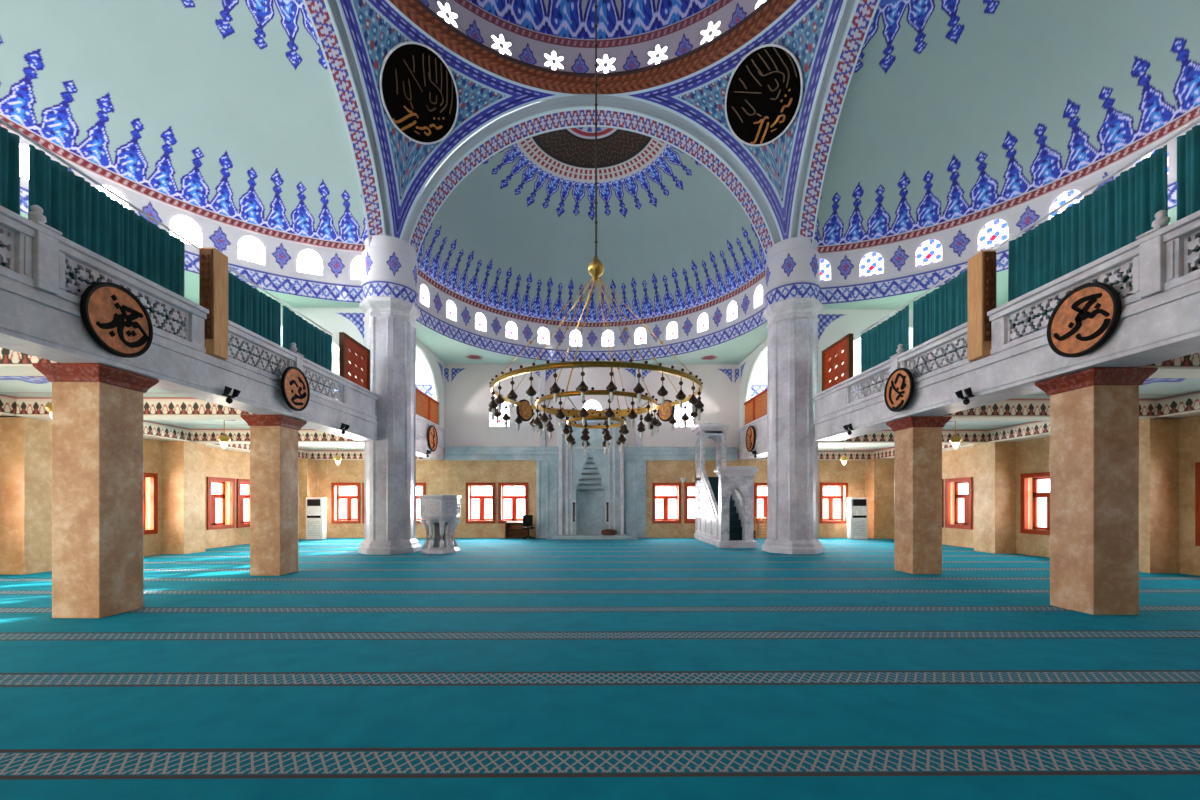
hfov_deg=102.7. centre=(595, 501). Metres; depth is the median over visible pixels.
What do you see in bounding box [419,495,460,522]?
tub
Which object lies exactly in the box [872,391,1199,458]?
frieze
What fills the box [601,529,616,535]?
floor cushion
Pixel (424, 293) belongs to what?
window
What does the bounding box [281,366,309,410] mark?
roundel
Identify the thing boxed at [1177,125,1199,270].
curtain
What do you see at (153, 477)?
window
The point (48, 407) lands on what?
pendant lamp
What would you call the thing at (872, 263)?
window
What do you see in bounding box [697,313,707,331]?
window
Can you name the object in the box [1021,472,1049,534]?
window
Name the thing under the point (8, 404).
frieze
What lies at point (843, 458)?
pendant lamp
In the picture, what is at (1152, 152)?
window
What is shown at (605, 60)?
window
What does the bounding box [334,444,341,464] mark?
pendant lamp
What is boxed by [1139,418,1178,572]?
pillar
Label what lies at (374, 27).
ceiling
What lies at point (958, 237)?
wall
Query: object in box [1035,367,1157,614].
stone pillar
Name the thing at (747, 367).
wall
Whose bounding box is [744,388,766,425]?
lattice screen
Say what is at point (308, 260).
window
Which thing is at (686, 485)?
window
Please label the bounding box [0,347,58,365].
ceiling
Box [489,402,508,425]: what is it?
window
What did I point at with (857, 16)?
arch
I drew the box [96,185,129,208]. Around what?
window
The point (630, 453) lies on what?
trim
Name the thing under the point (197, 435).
frieze
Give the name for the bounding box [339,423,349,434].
spotlight
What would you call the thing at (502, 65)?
trim
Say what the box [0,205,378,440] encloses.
parapet
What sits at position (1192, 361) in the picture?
frieze
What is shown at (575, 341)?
window
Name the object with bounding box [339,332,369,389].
screen
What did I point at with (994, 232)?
window
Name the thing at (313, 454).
frieze
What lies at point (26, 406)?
ceiling
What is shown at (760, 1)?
window
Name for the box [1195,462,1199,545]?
window
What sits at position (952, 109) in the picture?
ceiling
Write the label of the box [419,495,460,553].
pulpit
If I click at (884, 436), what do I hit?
frieze
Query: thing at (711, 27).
window
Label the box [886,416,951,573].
stone pillar
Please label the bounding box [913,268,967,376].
curtain
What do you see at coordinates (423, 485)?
window
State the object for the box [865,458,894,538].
pillar
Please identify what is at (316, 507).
air conditioner
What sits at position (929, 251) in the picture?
window
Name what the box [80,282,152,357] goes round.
roundel
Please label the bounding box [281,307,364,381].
wall
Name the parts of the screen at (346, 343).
pierced panel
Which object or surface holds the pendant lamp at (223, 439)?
hanging from the ceiling at (16, 386)
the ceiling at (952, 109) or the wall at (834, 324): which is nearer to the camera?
the ceiling at (952, 109)
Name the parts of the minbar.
kiosk post, kiosk post, kiosk cornice, kiosk post, kiosk post, portal cornice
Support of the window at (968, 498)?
in the wall at (1033, 455)
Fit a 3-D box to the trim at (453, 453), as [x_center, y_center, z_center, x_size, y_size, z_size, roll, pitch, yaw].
[-4.013,-2.105,20.841,4.880,0.580,0.260,0,0,0]
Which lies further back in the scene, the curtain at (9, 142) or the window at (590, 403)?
the window at (590, 403)
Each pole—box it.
[0,119,332,334]
[860,118,1199,333]
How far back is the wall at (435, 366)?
20.05 m
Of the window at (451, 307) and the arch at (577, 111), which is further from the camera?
the window at (451, 307)
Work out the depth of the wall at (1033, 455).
13.87 m
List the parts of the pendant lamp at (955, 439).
lamp shade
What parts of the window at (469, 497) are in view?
sash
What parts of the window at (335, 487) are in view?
sash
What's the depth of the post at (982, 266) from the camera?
8.18 m
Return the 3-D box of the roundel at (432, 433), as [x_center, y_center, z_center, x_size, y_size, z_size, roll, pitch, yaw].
[-6.491,-2.535,19.153,0.060,1.040,1.040,0,0,0]
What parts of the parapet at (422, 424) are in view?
pier panel, rail, rail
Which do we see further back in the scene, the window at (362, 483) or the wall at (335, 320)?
the window at (362, 483)
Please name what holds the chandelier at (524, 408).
hanging from the ceiling at (562, 18)
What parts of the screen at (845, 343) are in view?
pierced panel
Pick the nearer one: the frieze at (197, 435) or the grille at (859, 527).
the frieze at (197, 435)
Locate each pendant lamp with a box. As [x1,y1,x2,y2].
[45,402,51,417]
[218,420,230,447]
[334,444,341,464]
[840,444,847,464]
[949,421,961,448]
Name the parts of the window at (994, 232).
frame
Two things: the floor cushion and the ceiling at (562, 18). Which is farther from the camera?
the floor cushion
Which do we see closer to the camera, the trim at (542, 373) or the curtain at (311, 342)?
the curtain at (311, 342)
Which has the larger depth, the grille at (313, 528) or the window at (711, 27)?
the grille at (313, 528)
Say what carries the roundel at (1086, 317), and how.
attached to the parapet at (1160, 320)
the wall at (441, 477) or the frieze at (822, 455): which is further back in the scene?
the wall at (441, 477)
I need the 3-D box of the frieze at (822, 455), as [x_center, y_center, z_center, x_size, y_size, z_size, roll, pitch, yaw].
[9.797,-2.035,20.932,6.000,0.400,0.001,0,0,0]
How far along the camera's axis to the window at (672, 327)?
20.07 m
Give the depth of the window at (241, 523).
17.83 m
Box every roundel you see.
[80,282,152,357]
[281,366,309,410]
[379,41,458,144]
[428,425,437,451]
[725,44,802,146]
[746,426,755,451]
[884,368,913,411]
[1047,282,1121,357]
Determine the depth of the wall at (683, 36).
14.49 m
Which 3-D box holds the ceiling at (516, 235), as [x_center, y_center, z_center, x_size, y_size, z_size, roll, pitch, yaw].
[-0.140,-10.001,18.218,11.979,4.332,5.589,0,0,0]
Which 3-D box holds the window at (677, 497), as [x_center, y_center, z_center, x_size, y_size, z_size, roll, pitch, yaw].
[3.115,0.045,21.158,1.260,1.780,0.370,0,0,0]
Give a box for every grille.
[308,523,319,535]
[853,521,865,535]
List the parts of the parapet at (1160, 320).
pier panel, grille panel, rail, rail, pier panel, grille panel, pier panel, grille panel, rail, rail, pier panel, grille panel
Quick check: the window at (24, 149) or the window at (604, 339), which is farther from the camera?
the window at (604, 339)
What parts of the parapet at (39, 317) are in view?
grille panel, pier panel, rail, rail, grille panel, pier panel, grille panel, pier panel, rail, rail, grille panel, pier panel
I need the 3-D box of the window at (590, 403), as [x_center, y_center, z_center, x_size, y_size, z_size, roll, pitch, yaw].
[-0.154,-3.932,21.059,1.075,1.415,0.080,0,0,0]
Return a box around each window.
[20,143,28,179]
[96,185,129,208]
[143,473,157,534]
[170,215,201,246]
[207,477,234,529]
[237,479,249,527]
[238,235,264,263]
[297,249,321,274]
[331,483,360,523]
[351,256,361,278]
[362,483,363,522]
[416,483,425,522]
[420,284,428,306]
[438,2,457,26]
[447,300,456,321]
[466,483,494,522]
[475,312,485,331]
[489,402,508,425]
[492,34,510,54]
[498,483,527,522]
[506,321,516,338]
[538,327,549,343]
[545,51,562,69]
[570,329,581,345]
[582,399,601,409]
[597,55,614,72]
[602,330,613,345]
[635,327,645,343]
[648,45,666,63]
[652,483,680,522]
[666,321,677,339]
[674,402,694,426]
[684,483,694,522]
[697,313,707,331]
[701,21,719,43]
[727,301,736,321]
[754,285,762,307]
[754,483,766,522]
[755,0,765,8]
[820,257,830,280]
[820,483,847,522]
[859,251,883,276]
[916,238,941,266]
[942,479,943,526]
[945,477,972,529]
[978,218,1008,250]
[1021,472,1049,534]
[1048,189,1082,219]
[1133,148,1168,174]
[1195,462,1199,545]
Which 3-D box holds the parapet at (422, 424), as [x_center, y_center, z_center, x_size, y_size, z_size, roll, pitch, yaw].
[-6.825,-2.515,18.366,0.660,1.360,5.130,0,0,0]
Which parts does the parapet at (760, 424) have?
rail, pier panel, rail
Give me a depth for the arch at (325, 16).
12.92 m
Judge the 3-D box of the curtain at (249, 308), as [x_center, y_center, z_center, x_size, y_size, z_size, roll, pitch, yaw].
[-6.840,-3.405,9.421,0.111,1.820,1.985,0,0,0]
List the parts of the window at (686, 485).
sash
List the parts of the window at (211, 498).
sash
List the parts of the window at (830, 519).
sash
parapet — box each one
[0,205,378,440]
[416,414,445,459]
[737,414,766,459]
[813,210,1199,440]
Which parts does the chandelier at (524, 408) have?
bulb, suspension rod, suspension rod, bulb, suspension rod, suspension rod, suspension rod, suspension rod, bulb, chain, suspension rod, suspension rod, suspension rod, suspension rod, suspension rod, bulb, suspension rod, bulb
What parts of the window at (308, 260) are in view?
frame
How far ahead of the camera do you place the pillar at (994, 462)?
14.61 m
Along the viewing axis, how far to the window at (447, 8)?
13.45 m
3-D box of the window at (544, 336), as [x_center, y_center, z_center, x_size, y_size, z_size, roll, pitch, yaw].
[-2.249,-7.167,20.669,0.672,0.864,0.080,0,0,-21]
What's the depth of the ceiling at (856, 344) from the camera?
19.31 m
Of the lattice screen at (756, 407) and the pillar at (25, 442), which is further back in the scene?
the lattice screen at (756, 407)
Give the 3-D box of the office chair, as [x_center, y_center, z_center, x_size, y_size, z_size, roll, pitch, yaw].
[-2.828,1.055,20.278,0.516,1.020,0.536,0,0,0]
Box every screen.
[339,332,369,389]
[416,388,438,424]
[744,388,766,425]
[822,333,852,390]
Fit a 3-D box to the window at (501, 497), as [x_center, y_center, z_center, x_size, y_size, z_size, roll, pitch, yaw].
[-3.590,0.045,21.109,1.290,1.780,0.370,0,0,0]
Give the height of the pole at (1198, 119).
0.035 m
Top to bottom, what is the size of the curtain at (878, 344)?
1.890 m
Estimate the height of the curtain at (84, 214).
1.820 m
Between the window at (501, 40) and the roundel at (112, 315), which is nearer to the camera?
the roundel at (112, 315)
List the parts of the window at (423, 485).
sash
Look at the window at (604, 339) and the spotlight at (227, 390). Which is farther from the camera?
the window at (604, 339)
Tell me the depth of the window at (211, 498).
16.88 m
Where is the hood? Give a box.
[577,454,603,489]
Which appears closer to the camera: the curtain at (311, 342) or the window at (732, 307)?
the curtain at (311, 342)
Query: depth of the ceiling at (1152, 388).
10.27 m
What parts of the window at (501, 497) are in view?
sash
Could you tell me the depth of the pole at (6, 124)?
6.92 m
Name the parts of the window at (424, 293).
frame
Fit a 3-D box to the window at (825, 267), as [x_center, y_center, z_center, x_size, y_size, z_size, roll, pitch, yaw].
[6.939,-7.167,14.837,0.806,0.864,0.080,0,0,9]
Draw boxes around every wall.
[0,104,1199,361]
[143,438,249,555]
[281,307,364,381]
[317,460,864,537]
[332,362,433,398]
[416,338,443,427]
[420,0,762,72]
[444,364,738,459]
[739,339,766,427]
[749,363,860,400]
[817,309,912,392]
[942,416,1199,575]
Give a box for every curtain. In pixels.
[0,126,19,266]
[28,144,184,336]
[228,271,280,373]
[282,306,331,395]
[861,304,908,396]
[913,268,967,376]
[1008,145,1167,338]
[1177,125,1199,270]
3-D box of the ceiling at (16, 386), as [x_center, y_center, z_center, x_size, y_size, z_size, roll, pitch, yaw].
[-9.989,-2.235,8.677,6.050,0.001,24.500,0,0,0]
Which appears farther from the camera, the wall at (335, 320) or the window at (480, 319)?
the window at (480, 319)
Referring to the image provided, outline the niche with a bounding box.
[536,408,645,539]
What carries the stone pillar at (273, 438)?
on the floor
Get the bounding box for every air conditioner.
[306,497,326,539]
[847,497,867,538]
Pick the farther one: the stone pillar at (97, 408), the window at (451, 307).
the window at (451, 307)
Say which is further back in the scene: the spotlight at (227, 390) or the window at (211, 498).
the window at (211, 498)
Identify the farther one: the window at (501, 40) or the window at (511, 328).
the window at (511, 328)
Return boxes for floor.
[0,538,1199,799]
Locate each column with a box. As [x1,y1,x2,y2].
[358,235,420,554]
[762,237,823,553]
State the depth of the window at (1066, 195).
11.69 m
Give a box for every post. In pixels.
[199,247,227,358]
[968,250,995,360]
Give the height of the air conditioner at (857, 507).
1.760 m
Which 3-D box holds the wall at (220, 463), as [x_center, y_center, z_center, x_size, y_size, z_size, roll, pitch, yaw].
[-13.165,-0.135,8.804,0.400,3.400,25.000,0,0,0]
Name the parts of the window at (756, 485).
sash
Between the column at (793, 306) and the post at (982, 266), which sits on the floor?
the column at (793, 306)
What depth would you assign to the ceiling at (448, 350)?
17.82 m
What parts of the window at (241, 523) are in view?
sash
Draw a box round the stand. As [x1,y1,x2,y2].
[754,517,766,538]
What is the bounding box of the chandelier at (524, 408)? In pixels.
[488,0,703,453]
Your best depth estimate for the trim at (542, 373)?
20.88 m
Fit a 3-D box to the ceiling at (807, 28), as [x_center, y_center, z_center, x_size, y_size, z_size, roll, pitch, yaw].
[4.470,-9.882,13.401,8.627,5.505,4.293,0,0,45]
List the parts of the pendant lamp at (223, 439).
lamp shade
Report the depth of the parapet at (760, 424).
18.80 m
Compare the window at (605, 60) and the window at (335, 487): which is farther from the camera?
the window at (335, 487)
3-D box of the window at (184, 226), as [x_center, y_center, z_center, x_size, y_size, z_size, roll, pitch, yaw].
[-10.801,-7.167,12.657,0.080,0.864,0.806,0,0,40]
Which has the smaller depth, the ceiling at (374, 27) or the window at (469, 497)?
the ceiling at (374, 27)
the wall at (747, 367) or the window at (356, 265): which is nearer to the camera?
the window at (356, 265)
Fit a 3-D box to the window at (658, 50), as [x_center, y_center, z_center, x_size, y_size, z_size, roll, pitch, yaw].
[1.909,-13.605,14.672,0.880,0.880,0.020,0,0,19]
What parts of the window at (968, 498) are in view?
sash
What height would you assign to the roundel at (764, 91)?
1.839 m
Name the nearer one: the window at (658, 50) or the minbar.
the window at (658, 50)
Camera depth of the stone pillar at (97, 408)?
6.45 m
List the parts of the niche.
panel, frame, panel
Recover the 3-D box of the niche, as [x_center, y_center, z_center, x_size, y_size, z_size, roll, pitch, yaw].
[-0.182,-1.244,20.709,4.780,5.617,1.420,0,0,0]
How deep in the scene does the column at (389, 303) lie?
14.47 m
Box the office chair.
[523,515,534,538]
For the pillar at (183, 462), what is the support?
attached to the wall at (220, 463)
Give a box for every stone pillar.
[32,363,158,617]
[240,415,306,575]
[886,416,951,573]
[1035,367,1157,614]
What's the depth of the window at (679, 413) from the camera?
21.10 m
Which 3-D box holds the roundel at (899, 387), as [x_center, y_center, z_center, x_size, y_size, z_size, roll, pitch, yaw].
[6.475,-2.395,10.268,0.060,0.920,0.920,0,0,0]
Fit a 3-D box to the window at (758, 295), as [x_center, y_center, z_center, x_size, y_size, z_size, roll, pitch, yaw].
[5.710,-7.167,16.687,0.080,0.864,0.672,0,0,-16]
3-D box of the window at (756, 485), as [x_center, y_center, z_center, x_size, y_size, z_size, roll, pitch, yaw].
[7.560,0.045,21.191,1.230,1.780,0.370,0,0,0]
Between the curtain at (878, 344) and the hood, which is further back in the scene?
the hood
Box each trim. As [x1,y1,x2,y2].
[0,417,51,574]
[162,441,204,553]
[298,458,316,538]
[389,0,796,94]
[446,447,558,459]
[540,369,641,446]
[624,447,736,460]
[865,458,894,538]
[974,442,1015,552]
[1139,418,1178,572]
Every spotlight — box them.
[222,386,240,403]
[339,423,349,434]
[843,424,853,434]
[955,387,973,404]
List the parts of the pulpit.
leg, leg, leg, leg, leg, leg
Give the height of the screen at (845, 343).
1.235 m
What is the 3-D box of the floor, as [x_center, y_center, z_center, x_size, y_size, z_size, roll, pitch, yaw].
[-0.065,1.665,8.850,26.600,0.200,24.900,0,0,0]
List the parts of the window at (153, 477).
sash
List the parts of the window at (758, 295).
frame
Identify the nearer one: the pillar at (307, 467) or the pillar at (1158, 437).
the pillar at (1158, 437)
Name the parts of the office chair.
backrest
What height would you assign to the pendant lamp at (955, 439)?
0.840 m
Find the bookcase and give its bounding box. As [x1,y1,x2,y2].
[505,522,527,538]
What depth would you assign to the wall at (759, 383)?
21.05 m
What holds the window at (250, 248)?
in the wall at (958, 237)
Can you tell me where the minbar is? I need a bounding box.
[692,422,757,547]
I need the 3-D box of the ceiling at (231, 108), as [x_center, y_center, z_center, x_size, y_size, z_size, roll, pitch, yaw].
[-9.376,-10.000,8.695,5.731,4.330,12.030,0,0,0]
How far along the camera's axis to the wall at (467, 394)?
20.99 m
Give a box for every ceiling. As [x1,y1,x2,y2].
[0,0,367,243]
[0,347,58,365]
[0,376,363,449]
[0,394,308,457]
[17,397,257,415]
[20,206,1176,363]
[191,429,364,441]
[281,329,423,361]
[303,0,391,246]
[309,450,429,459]
[337,0,578,238]
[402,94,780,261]
[417,127,765,321]
[469,0,717,38]
[605,0,845,240]
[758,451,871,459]
[759,331,912,362]
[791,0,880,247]
[815,0,1199,245]
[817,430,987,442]
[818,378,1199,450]
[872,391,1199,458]
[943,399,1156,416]
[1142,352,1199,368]
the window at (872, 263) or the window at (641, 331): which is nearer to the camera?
the window at (872, 263)
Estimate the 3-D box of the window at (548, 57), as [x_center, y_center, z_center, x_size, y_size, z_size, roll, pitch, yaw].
[-1.291,-13.605,14.872,0.880,0.880,0.020,0,0,-11]
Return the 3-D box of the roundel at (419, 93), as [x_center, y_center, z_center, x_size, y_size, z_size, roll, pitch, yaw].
[-4.952,-11.522,13.616,2.240,1.839,1.355,0,0,-43]
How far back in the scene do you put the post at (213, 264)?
8.08 m
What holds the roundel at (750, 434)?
attached to the parapet at (760, 424)
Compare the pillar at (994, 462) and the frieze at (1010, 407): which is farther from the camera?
the pillar at (994, 462)
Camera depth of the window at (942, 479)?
17.61 m
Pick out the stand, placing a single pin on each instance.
(758, 518)
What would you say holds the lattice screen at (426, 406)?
on the parapet at (422, 424)
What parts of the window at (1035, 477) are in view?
sash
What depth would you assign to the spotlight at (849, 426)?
12.31 m
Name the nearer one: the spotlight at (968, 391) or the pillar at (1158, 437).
the spotlight at (968, 391)
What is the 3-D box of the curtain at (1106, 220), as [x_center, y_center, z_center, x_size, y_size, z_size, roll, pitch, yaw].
[6.998,-3.440,7.002,0.112,1.890,2.226,0,0,0]
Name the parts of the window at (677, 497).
sash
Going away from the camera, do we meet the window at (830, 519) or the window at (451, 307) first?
the window at (451, 307)

